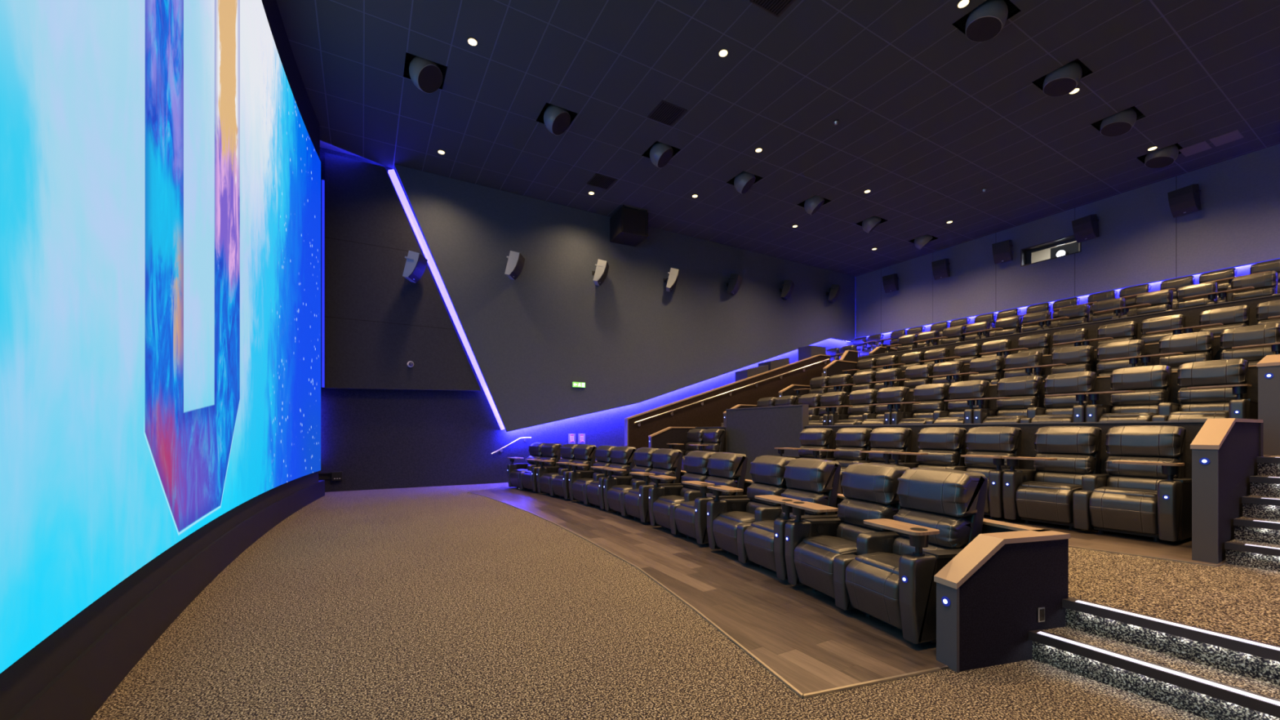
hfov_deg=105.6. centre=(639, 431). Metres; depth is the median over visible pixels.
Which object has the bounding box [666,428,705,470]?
recliner
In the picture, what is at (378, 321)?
panel
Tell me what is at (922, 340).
tray
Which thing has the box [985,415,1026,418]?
seat cushion
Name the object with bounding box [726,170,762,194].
loudspeaker
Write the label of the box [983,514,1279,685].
floor
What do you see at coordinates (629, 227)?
subwoofer
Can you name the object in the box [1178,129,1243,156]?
access panel
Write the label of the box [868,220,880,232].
grille
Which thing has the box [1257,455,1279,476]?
step
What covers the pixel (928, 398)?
recliner
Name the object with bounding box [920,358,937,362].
tray
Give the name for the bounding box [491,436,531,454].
handrail
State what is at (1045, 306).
recliner
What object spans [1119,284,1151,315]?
recliner
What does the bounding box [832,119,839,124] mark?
smoke detector
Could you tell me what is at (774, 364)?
pier
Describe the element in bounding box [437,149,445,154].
recessed light
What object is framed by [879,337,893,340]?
tray
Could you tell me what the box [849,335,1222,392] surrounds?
wall
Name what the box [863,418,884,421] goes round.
seat cushion
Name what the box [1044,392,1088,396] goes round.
tray
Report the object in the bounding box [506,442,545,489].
recliner
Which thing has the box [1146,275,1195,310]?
recliner
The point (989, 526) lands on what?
wall
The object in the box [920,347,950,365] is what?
recliner
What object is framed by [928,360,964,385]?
recliner
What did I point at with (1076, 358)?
recliner
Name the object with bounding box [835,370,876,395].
recliner
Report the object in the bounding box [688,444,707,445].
tray
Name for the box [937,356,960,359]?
tray
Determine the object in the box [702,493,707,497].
tray
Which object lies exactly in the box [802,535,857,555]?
seat cushion
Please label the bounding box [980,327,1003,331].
tray
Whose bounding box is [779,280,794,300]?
loudspeaker
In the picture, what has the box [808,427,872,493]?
recliner
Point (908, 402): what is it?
tray
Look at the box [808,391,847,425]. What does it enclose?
recliner
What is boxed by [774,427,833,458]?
recliner
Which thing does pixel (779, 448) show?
tray
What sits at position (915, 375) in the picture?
recliner
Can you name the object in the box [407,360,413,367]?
camera
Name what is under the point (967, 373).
tray
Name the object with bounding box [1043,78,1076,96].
grille
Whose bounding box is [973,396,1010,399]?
tray
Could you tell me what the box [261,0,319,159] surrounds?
trim
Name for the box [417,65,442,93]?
grille
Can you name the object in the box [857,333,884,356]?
recliner
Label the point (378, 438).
wall
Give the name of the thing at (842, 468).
seat cushion
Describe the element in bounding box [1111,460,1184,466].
tray
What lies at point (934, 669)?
trim
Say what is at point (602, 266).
grille
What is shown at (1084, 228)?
loudspeaker
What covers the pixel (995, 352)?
tray
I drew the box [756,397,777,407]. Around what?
recliner
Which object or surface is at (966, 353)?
recliner
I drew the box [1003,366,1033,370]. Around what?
tray
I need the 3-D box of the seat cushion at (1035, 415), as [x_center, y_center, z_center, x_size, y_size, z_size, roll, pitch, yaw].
[6.131,-0.173,7.082,0.526,0.144,0.482,0,0,-30]
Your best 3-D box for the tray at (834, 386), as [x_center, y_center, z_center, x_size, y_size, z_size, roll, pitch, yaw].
[4.986,-1.165,12.676,0.230,0.020,0.460,0,0,-30]
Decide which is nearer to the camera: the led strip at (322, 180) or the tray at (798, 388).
the led strip at (322, 180)
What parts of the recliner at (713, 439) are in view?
arm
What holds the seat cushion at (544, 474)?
on the recliner at (543, 473)
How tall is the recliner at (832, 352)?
1.122 m
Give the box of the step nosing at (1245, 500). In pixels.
[1241,496,1279,506]
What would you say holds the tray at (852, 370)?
on the recliner at (864, 365)
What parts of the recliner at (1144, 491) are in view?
arm, arm, frame, arm, arm, panel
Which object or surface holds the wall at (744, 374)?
on the floor at (1232, 599)
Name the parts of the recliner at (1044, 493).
arm, arm, panel, frame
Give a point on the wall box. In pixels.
(335, 476)
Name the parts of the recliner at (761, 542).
arm, arm, arm, arm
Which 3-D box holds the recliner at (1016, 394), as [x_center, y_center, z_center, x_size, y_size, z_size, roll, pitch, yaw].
[5.849,-0.321,7.721,0.865,1.122,0.670,0,0,-30]
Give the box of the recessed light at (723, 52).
[718,48,728,57]
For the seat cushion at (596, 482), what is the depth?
8.81 m
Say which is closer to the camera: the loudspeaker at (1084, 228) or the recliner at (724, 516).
the recliner at (724, 516)
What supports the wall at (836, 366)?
on the floor
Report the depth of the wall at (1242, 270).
13.82 m
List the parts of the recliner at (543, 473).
arm, panel, arm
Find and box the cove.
[320,140,364,158]
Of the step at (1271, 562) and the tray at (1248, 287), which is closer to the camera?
the step at (1271, 562)
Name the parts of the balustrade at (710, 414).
post, cap rail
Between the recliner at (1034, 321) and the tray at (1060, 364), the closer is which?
the tray at (1060, 364)
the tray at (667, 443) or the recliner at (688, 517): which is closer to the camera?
the recliner at (688, 517)
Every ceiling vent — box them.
[586,173,617,189]
[647,100,687,126]
[749,0,795,17]
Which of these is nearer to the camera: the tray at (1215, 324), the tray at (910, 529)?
the tray at (910, 529)
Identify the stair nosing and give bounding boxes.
[1028,629,1279,718]
[1062,596,1279,662]
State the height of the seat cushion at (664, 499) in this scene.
0.144 m
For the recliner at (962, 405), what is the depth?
8.30 m
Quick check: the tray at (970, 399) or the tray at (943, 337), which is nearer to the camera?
the tray at (970, 399)
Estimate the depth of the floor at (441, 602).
3.28 m
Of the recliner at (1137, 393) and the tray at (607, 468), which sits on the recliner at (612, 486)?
the tray at (607, 468)
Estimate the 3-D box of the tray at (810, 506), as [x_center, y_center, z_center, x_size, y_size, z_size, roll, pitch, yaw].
[1.463,0.645,4.164,0.230,0.020,0.460,0,0,-19]
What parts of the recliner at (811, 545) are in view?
arm, arm, panel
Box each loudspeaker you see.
[402,250,427,283]
[403,52,447,93]
[504,250,524,279]
[536,102,577,135]
[591,259,608,285]
[641,141,678,168]
[663,267,679,292]
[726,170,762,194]
[726,273,742,295]
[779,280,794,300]
[797,195,828,214]
[826,284,839,302]
[856,215,886,233]
[882,273,898,293]
[907,234,937,249]
[931,258,950,279]
[952,0,1018,41]
[991,240,1013,264]
[1031,58,1093,96]
[1071,213,1099,243]
[1090,106,1143,136]
[1137,142,1182,168]
[1167,183,1201,217]
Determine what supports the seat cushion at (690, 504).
on the recliner at (688, 517)
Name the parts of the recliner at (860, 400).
arm, panel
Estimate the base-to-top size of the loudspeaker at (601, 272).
0.631 m
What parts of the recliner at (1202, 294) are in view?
arm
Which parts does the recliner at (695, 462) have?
arm, arm, panel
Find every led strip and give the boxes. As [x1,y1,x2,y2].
[321,179,324,387]
[387,168,504,430]
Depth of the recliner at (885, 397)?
9.49 m
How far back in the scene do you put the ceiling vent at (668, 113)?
9.77 m
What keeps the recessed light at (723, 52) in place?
in the ceiling
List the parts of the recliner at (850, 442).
arm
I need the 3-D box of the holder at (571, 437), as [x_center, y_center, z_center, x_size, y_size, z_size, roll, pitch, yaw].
[-1.976,0.220,14.154,0.220,0.300,0.063,0,0,-30]
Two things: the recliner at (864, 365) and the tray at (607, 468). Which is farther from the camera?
the recliner at (864, 365)
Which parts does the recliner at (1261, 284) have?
arm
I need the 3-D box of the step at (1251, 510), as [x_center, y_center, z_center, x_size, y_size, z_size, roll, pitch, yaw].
[5.986,0.839,3.048,0.300,0.542,2.750,0,0,-30]
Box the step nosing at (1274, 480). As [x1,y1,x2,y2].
[1249,475,1279,484]
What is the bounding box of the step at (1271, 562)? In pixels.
[1225,538,1279,571]
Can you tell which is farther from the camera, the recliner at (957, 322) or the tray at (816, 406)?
the recliner at (957, 322)
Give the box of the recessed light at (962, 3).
[956,0,970,8]
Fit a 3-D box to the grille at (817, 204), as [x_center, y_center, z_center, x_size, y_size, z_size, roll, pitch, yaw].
[4.977,-6.275,13.607,0.414,0.329,0.426,0,0,-30]
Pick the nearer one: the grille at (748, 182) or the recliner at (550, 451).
the recliner at (550, 451)
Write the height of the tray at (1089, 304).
0.020 m
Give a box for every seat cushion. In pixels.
[512,468,527,471]
[542,472,559,476]
[555,475,563,478]
[575,477,593,483]
[590,480,598,484]
[611,484,632,490]
[628,488,639,494]
[657,495,684,503]
[680,500,694,509]
[719,511,755,523]
[751,520,774,533]
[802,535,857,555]
[808,420,822,422]
[836,419,862,421]
[840,466,846,471]
[854,551,901,574]
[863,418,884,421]
[900,417,933,420]
[936,417,964,419]
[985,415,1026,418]
[1019,480,1081,491]
[1033,413,1072,417]
[1093,486,1157,497]
[1101,412,1158,416]
[1169,410,1229,414]
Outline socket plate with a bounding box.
[1037,607,1044,622]
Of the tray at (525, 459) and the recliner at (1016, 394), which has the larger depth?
the tray at (525, 459)
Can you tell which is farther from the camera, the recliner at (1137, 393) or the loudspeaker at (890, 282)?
the loudspeaker at (890, 282)
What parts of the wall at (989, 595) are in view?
post, cap rail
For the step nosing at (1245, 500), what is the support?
attached to the step at (1251, 510)
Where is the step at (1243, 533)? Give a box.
[1234,516,1279,544]
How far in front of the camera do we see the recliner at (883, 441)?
7.32 m
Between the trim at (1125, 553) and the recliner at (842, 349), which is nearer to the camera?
the trim at (1125, 553)
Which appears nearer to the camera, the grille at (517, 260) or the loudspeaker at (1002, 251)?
the grille at (517, 260)
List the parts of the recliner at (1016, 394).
arm, panel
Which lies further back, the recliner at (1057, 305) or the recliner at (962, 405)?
the recliner at (1057, 305)
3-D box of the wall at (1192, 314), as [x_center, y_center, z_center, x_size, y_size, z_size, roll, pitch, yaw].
[9.033,-1.690,11.420,0.100,1.260,8.740,0,0,-30]
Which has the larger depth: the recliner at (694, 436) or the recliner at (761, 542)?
the recliner at (694, 436)
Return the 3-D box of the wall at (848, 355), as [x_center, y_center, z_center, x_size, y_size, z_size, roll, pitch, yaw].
[6.538,-1.795,15.200,0.759,1.470,0.124,0,0,-30]
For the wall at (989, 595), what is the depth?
2.93 m
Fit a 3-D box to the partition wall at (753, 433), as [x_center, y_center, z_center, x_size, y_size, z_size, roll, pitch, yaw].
[2.601,0.275,10.219,0.160,1.570,2.240,0,0,-30]
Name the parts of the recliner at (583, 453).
arm, arm, arm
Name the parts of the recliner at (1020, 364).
arm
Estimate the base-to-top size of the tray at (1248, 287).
0.020 m
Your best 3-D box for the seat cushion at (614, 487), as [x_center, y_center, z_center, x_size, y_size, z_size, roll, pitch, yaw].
[-0.157,0.987,8.155,0.526,0.144,0.482,0,0,-29]
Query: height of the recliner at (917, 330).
1.122 m
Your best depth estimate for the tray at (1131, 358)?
7.77 m
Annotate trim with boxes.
[0,471,318,719]
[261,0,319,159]
[466,487,941,697]
[1068,545,1216,566]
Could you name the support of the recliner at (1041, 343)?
on the floor
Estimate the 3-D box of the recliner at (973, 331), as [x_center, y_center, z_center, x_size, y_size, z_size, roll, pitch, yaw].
[9.406,-2.531,13.699,0.849,1.122,0.757,0,0,-30]
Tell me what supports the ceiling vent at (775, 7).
in the ceiling
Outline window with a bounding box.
[1020,234,1081,266]
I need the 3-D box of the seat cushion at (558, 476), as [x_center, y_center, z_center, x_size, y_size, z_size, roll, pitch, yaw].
[-1.426,0.987,10.096,0.526,0.144,0.482,0,0,-37]
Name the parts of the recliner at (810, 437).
arm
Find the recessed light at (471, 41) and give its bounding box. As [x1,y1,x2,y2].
[466,36,478,45]
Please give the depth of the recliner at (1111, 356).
8.12 m
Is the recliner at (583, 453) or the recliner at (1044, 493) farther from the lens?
the recliner at (583, 453)
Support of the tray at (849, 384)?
on the recliner at (861, 380)
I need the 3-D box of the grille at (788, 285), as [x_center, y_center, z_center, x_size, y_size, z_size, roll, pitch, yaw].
[5.455,-5.141,17.727,0.285,0.561,0.432,0,0,28]
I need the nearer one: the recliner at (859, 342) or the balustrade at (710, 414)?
the balustrade at (710, 414)
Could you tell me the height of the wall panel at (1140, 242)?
2.550 m
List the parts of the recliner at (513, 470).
arm, panel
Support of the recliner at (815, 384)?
on the floor
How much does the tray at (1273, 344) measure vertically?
0.020 m
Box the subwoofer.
[609,204,648,246]
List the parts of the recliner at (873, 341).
arm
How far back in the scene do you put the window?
14.67 m
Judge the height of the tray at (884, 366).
0.020 m
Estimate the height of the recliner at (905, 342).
1.122 m
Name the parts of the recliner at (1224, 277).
arm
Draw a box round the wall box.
[318,471,342,480]
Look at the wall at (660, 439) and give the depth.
11.91 m
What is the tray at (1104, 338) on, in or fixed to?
on the recliner at (1126, 331)
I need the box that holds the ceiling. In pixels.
[275,0,1279,276]
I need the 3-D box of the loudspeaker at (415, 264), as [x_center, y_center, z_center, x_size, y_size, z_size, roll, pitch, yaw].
[-5.422,-3.922,11.628,0.519,0.631,0.530,0,0,-2]
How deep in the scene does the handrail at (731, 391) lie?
14.53 m
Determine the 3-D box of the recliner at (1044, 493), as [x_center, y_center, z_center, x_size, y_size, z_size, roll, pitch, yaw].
[4.684,0.499,5.528,0.865,1.122,0.670,0,0,-30]
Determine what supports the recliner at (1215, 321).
on the floor
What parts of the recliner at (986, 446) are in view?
arm, arm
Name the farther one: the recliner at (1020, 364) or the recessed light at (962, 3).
the recliner at (1020, 364)
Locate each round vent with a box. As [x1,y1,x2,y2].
[731,503,736,509]
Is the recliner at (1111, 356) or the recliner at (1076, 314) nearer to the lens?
the recliner at (1111, 356)
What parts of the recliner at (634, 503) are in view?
arm, arm, arm, arm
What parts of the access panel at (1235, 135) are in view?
panel, panel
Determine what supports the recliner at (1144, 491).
on the floor at (1232, 599)
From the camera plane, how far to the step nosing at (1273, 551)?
3.77 m
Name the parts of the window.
glass pane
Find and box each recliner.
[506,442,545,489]
[519,443,562,492]
[536,444,578,496]
[549,444,596,499]
[568,445,615,505]
[582,445,636,509]
[603,447,658,516]
[620,448,683,523]
[648,450,716,534]
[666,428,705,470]
[669,452,747,544]
[681,428,725,471]
[706,455,795,555]
[737,457,840,580]
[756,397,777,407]
[774,395,798,405]
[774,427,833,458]
[784,462,910,599]
[793,376,830,397]
[797,393,822,415]
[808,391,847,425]
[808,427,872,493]
[821,373,851,392]
[826,347,840,362]
[828,388,878,425]
[831,345,857,361]
[833,467,987,644]
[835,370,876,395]
[842,337,867,351]
[842,358,876,377]
[842,426,912,494]
[855,386,909,425]
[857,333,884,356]
[869,368,902,390]
[871,355,898,371]
[879,329,907,348]
[884,333,918,353]
[885,351,924,371]
[886,364,933,391]
[888,426,966,469]
[890,382,950,424]
[895,325,925,348]
[909,330,939,349]
[918,321,949,337]
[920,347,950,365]
[925,379,989,424]
[928,325,965,346]
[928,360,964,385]
[937,317,970,344]
[937,343,981,364]
[944,426,1024,518]
[950,355,1004,385]
[957,321,990,342]
[961,312,996,336]
[973,375,1043,423]
[979,338,1011,357]
[980,315,1022,338]
[989,308,1020,337]
[991,351,1043,384]
[1000,333,1051,359]
[1001,426,1102,529]
[1013,302,1052,333]
[1013,311,1051,333]
[1019,371,1096,422]
[1031,345,1094,380]
[1043,303,1089,328]
[1043,328,1088,355]
[1050,297,1079,327]
[1072,425,1191,541]
[1076,289,1117,322]
[1080,297,1125,324]
[1080,320,1137,347]
[1084,364,1171,422]
[1096,339,1145,377]
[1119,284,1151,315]
[1120,288,1173,317]
[1137,331,1213,371]
[1140,314,1185,343]
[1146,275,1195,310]
[1151,359,1257,421]
[1165,281,1217,311]
[1181,305,1249,336]
[1198,267,1237,301]
[1215,271,1278,303]
[1219,323,1279,365]
[1235,258,1279,293]
[1255,299,1279,324]
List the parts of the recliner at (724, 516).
arm, arm, panel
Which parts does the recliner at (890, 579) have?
arm, arm, arm, panel, arm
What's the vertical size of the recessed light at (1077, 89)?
0.020 m
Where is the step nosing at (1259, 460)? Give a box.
[1256,456,1279,463]
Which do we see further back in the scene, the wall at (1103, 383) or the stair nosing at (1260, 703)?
the wall at (1103, 383)
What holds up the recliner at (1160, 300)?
on the floor
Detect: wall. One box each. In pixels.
[318,147,853,492]
[595,461,1049,533]
[648,426,695,449]
[694,426,725,452]
[723,346,897,426]
[725,404,808,479]
[797,364,1257,414]
[804,420,1263,478]
[839,350,858,362]
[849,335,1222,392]
[855,263,1253,345]
[857,293,1279,368]
[933,528,1070,672]
[1190,354,1279,564]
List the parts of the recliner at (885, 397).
arm, arm, arm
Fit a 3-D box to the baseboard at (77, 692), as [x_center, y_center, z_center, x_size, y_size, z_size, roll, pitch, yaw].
[-3.557,1.230,4.241,0.690,0.340,14.318,0,0,-30]
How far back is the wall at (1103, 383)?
7.03 m
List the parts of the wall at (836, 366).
post, cap rail, cap rail, post, cap rail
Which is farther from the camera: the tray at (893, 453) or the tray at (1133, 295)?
the tray at (1133, 295)
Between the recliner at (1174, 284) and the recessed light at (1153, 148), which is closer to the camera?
the recessed light at (1153, 148)
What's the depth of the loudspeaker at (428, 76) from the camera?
8.61 m
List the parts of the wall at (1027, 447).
cap rail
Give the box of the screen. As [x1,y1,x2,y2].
[0,0,320,673]
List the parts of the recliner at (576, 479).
arm, arm, panel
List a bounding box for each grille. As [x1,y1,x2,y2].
[408,253,427,282]
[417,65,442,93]
[509,253,524,279]
[551,112,570,134]
[597,261,608,285]
[657,148,672,167]
[670,269,679,291]
[741,177,755,193]
[784,280,794,299]
[811,200,824,214]
[831,284,839,302]
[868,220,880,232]
[965,16,1001,41]
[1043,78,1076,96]
[1100,121,1131,136]
[1145,156,1173,168]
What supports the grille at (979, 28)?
attached to the loudspeaker at (984, 23)
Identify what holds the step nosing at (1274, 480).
attached to the step at (1270, 490)
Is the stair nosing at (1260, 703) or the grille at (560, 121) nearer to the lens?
the stair nosing at (1260, 703)
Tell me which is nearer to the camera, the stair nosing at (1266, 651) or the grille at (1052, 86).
the stair nosing at (1266, 651)
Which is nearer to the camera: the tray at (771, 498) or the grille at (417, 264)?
the tray at (771, 498)
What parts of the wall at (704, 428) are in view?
cap rail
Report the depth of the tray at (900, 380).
10.97 m
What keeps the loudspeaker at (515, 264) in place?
attached to the panel at (630, 340)
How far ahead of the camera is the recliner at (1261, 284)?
9.43 m
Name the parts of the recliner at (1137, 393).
arm, arm, panel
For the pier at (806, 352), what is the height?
4.030 m
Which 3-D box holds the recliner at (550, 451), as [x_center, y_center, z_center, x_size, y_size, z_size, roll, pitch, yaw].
[-2.283,0.839,11.332,0.849,1.122,0.757,0,0,-40]
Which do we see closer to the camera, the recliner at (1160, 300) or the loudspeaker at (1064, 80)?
the loudspeaker at (1064, 80)
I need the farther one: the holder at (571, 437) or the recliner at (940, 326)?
the recliner at (940, 326)
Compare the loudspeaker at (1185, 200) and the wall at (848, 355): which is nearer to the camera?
the loudspeaker at (1185, 200)
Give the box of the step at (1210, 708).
[1031,626,1279,719]
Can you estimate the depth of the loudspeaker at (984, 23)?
7.46 m
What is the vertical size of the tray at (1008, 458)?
0.020 m
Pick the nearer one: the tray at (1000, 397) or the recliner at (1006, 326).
the tray at (1000, 397)
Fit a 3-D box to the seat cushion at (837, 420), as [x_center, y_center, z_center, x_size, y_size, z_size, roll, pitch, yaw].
[4.429,-0.173,10.060,0.526,0.144,0.482,0,0,-30]
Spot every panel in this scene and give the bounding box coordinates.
[324,152,480,391]
[394,164,855,431]
[855,143,1279,337]
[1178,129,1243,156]
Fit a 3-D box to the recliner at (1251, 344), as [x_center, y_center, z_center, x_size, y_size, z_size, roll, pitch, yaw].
[8.630,-0.971,6.897,0.849,1.122,0.757,0,0,-30]
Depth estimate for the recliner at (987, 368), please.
9.86 m
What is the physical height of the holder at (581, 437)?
0.300 m
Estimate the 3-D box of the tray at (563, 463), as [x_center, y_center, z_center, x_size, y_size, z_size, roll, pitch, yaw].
[-1.508,0.645,9.841,0.230,0.020,0.460,0,0,-37]
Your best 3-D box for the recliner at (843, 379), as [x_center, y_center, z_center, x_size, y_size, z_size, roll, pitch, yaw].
[5.168,-0.971,12.952,0.849,1.122,0.757,0,0,-30]
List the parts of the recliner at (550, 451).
arm, arm, arm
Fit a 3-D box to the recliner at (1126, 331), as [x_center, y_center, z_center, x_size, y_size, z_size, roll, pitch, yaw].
[9.363,-1.621,9.695,0.865,1.122,0.670,0,0,-30]
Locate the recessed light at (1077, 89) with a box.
[1068,87,1080,93]
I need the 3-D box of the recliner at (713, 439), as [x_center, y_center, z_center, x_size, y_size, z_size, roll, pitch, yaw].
[1.479,0.499,11.044,0.849,1.122,0.757,0,0,-30]
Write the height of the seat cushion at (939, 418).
0.144 m
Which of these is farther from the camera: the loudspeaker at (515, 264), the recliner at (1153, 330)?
the loudspeaker at (515, 264)
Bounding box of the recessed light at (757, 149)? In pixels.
[755,147,762,152]
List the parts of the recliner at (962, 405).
arm, arm, arm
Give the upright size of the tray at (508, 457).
0.020 m
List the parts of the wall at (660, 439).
post, cap rail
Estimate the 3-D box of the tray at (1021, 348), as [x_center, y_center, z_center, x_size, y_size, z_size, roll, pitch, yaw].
[8.368,-1.815,10.850,0.230,0.020,0.460,0,0,-30]
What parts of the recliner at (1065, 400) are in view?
arm, arm, arm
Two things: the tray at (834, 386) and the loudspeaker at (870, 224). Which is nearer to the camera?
the tray at (834, 386)
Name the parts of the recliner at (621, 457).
arm, arm, arm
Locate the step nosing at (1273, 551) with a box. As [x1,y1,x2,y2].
[1224,541,1279,556]
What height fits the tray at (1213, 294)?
0.020 m
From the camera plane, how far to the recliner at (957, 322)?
16.06 m
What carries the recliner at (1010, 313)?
on the floor
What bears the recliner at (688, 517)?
on the floor at (441, 602)
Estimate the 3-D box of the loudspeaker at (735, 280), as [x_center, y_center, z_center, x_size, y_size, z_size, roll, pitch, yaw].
[3.169,-4.992,16.529,0.508,0.631,0.456,0,0,28]
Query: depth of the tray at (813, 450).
7.89 m
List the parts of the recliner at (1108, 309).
arm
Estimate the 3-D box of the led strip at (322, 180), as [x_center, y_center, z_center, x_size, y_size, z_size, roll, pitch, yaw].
[-7.200,-3.350,11.031,0.050,4.700,0.050,0,0,-30]
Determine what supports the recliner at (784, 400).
on the floor
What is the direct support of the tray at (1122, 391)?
on the recliner at (1137, 393)
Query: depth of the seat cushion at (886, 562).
3.49 m
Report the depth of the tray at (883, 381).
11.47 m
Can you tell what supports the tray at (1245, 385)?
on the recliner at (1214, 388)
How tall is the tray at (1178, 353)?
0.020 m
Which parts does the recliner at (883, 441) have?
arm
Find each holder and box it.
[568,433,575,444]
[577,433,585,444]
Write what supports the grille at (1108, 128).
attached to the loudspeaker at (1122, 122)
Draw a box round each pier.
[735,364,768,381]
[758,357,789,370]
[798,345,826,360]
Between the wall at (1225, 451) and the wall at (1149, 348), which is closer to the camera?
the wall at (1225, 451)
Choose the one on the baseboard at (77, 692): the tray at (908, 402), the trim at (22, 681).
the trim at (22, 681)
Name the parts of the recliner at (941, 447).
arm, arm, panel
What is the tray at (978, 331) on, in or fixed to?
on the recliner at (973, 331)
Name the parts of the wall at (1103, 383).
cap rail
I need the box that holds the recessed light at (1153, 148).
[1146,146,1158,151]
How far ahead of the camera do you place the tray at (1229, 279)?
10.83 m
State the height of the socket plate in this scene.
0.090 m
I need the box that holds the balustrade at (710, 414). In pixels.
[624,354,831,448]
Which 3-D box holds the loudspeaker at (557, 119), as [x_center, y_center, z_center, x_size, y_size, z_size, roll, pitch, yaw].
[-1.704,-6.433,9.911,0.680,0.654,0.680,0,0,-30]
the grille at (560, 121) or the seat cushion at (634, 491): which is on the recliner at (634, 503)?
the seat cushion at (634, 491)
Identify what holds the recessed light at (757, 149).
in the ceiling
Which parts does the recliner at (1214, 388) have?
arm, arm, arm, arm, panel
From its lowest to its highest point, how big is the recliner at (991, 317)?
1.122 m
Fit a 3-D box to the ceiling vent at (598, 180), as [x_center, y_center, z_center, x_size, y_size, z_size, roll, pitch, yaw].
[-0.982,-6.404,12.455,0.584,0.013,0.584,0,0,-30]
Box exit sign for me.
[572,382,585,387]
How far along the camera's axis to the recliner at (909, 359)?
13.28 m
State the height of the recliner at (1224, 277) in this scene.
1.122 m
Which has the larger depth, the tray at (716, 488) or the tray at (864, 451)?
the tray at (864, 451)
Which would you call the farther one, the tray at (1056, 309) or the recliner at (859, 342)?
the recliner at (859, 342)
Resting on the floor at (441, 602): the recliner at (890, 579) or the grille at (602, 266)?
the recliner at (890, 579)
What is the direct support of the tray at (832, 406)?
on the recliner at (860, 400)
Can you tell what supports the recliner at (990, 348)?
on the floor
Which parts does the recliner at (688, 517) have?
arm, arm, arm, arm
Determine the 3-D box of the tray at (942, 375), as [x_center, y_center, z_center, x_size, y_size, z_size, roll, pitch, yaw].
[6.370,-1.165,10.254,0.230,0.020,0.460,0,0,-30]
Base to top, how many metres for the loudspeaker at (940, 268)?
0.631 m
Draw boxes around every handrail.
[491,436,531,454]
[633,358,829,426]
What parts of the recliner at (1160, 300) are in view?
arm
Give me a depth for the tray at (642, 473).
7.28 m
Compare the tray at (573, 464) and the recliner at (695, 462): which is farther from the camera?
the tray at (573, 464)
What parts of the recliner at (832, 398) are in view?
arm, arm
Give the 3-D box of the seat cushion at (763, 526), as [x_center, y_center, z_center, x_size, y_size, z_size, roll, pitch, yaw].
[1.444,0.987,4.830,0.526,0.144,0.482,0,0,-22]
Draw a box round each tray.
[507,457,523,458]
[524,458,539,460]
[537,459,554,462]
[555,462,575,464]
[568,463,588,466]
[591,466,611,469]
[604,467,626,471]
[629,471,655,475]
[648,475,676,479]
[666,443,684,444]
[681,480,715,486]
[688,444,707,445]
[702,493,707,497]
[706,485,743,492]
[754,494,800,504]
[774,447,801,449]
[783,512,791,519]
[785,501,838,512]
[793,388,811,390]
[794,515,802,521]
[808,448,839,451]
[811,406,828,408]
[821,385,835,387]
[828,405,852,407]
[835,383,855,386]
[842,368,859,371]
[859,450,894,453]
[863,518,939,535]
[869,380,886,383]
[869,403,890,405]
[871,364,886,368]
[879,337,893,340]
[884,343,901,346]
[885,363,905,366]
[886,378,910,381]
[888,452,928,454]
[890,401,920,404]
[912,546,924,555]
[914,338,929,342]
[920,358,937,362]
[928,336,947,340]
[928,374,950,377]
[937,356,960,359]
[944,398,976,401]
[950,372,978,375]
[960,454,1002,458]
[963,330,982,334]
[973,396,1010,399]
[979,351,1003,355]
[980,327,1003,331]
[995,465,1002,470]
[1000,347,1028,351]
[1001,456,1057,460]
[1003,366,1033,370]
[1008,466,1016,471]
[1022,320,1044,325]
[1031,363,1066,368]
[1043,316,1069,321]
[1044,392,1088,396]
[1053,305,1074,311]
[1053,340,1082,346]
[1076,302,1095,305]
[1080,337,1113,342]
[1084,390,1135,394]
[1093,307,1121,314]
[1100,355,1140,361]
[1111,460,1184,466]
[1120,303,1151,309]
[1122,292,1146,298]
[1137,351,1183,357]
[1146,288,1175,293]
[1146,328,1183,334]
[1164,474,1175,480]
[1181,323,1222,329]
[1182,292,1217,299]
[1187,383,1251,389]
[1206,276,1235,283]
[1215,286,1254,293]
[1231,342,1279,349]
[1235,271,1269,277]
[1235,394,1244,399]
[1267,315,1279,319]
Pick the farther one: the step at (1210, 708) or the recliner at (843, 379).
the recliner at (843, 379)
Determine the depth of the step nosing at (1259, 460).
4.36 m
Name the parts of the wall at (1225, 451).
post, cap rail, cap rail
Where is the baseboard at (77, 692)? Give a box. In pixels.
[10,480,324,719]
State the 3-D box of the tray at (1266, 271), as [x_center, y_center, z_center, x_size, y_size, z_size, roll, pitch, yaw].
[13.262,-3.375,10.491,0.230,0.020,0.460,0,0,-30]
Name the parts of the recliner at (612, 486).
arm, panel, arm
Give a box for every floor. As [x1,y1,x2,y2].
[90,482,1208,719]
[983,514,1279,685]
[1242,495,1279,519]
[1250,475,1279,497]
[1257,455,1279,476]
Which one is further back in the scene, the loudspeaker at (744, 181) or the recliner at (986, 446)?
the loudspeaker at (744, 181)
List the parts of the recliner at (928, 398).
arm, panel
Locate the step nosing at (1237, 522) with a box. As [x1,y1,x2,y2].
[1233,518,1279,530]
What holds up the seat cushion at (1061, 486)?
on the recliner at (1044, 493)

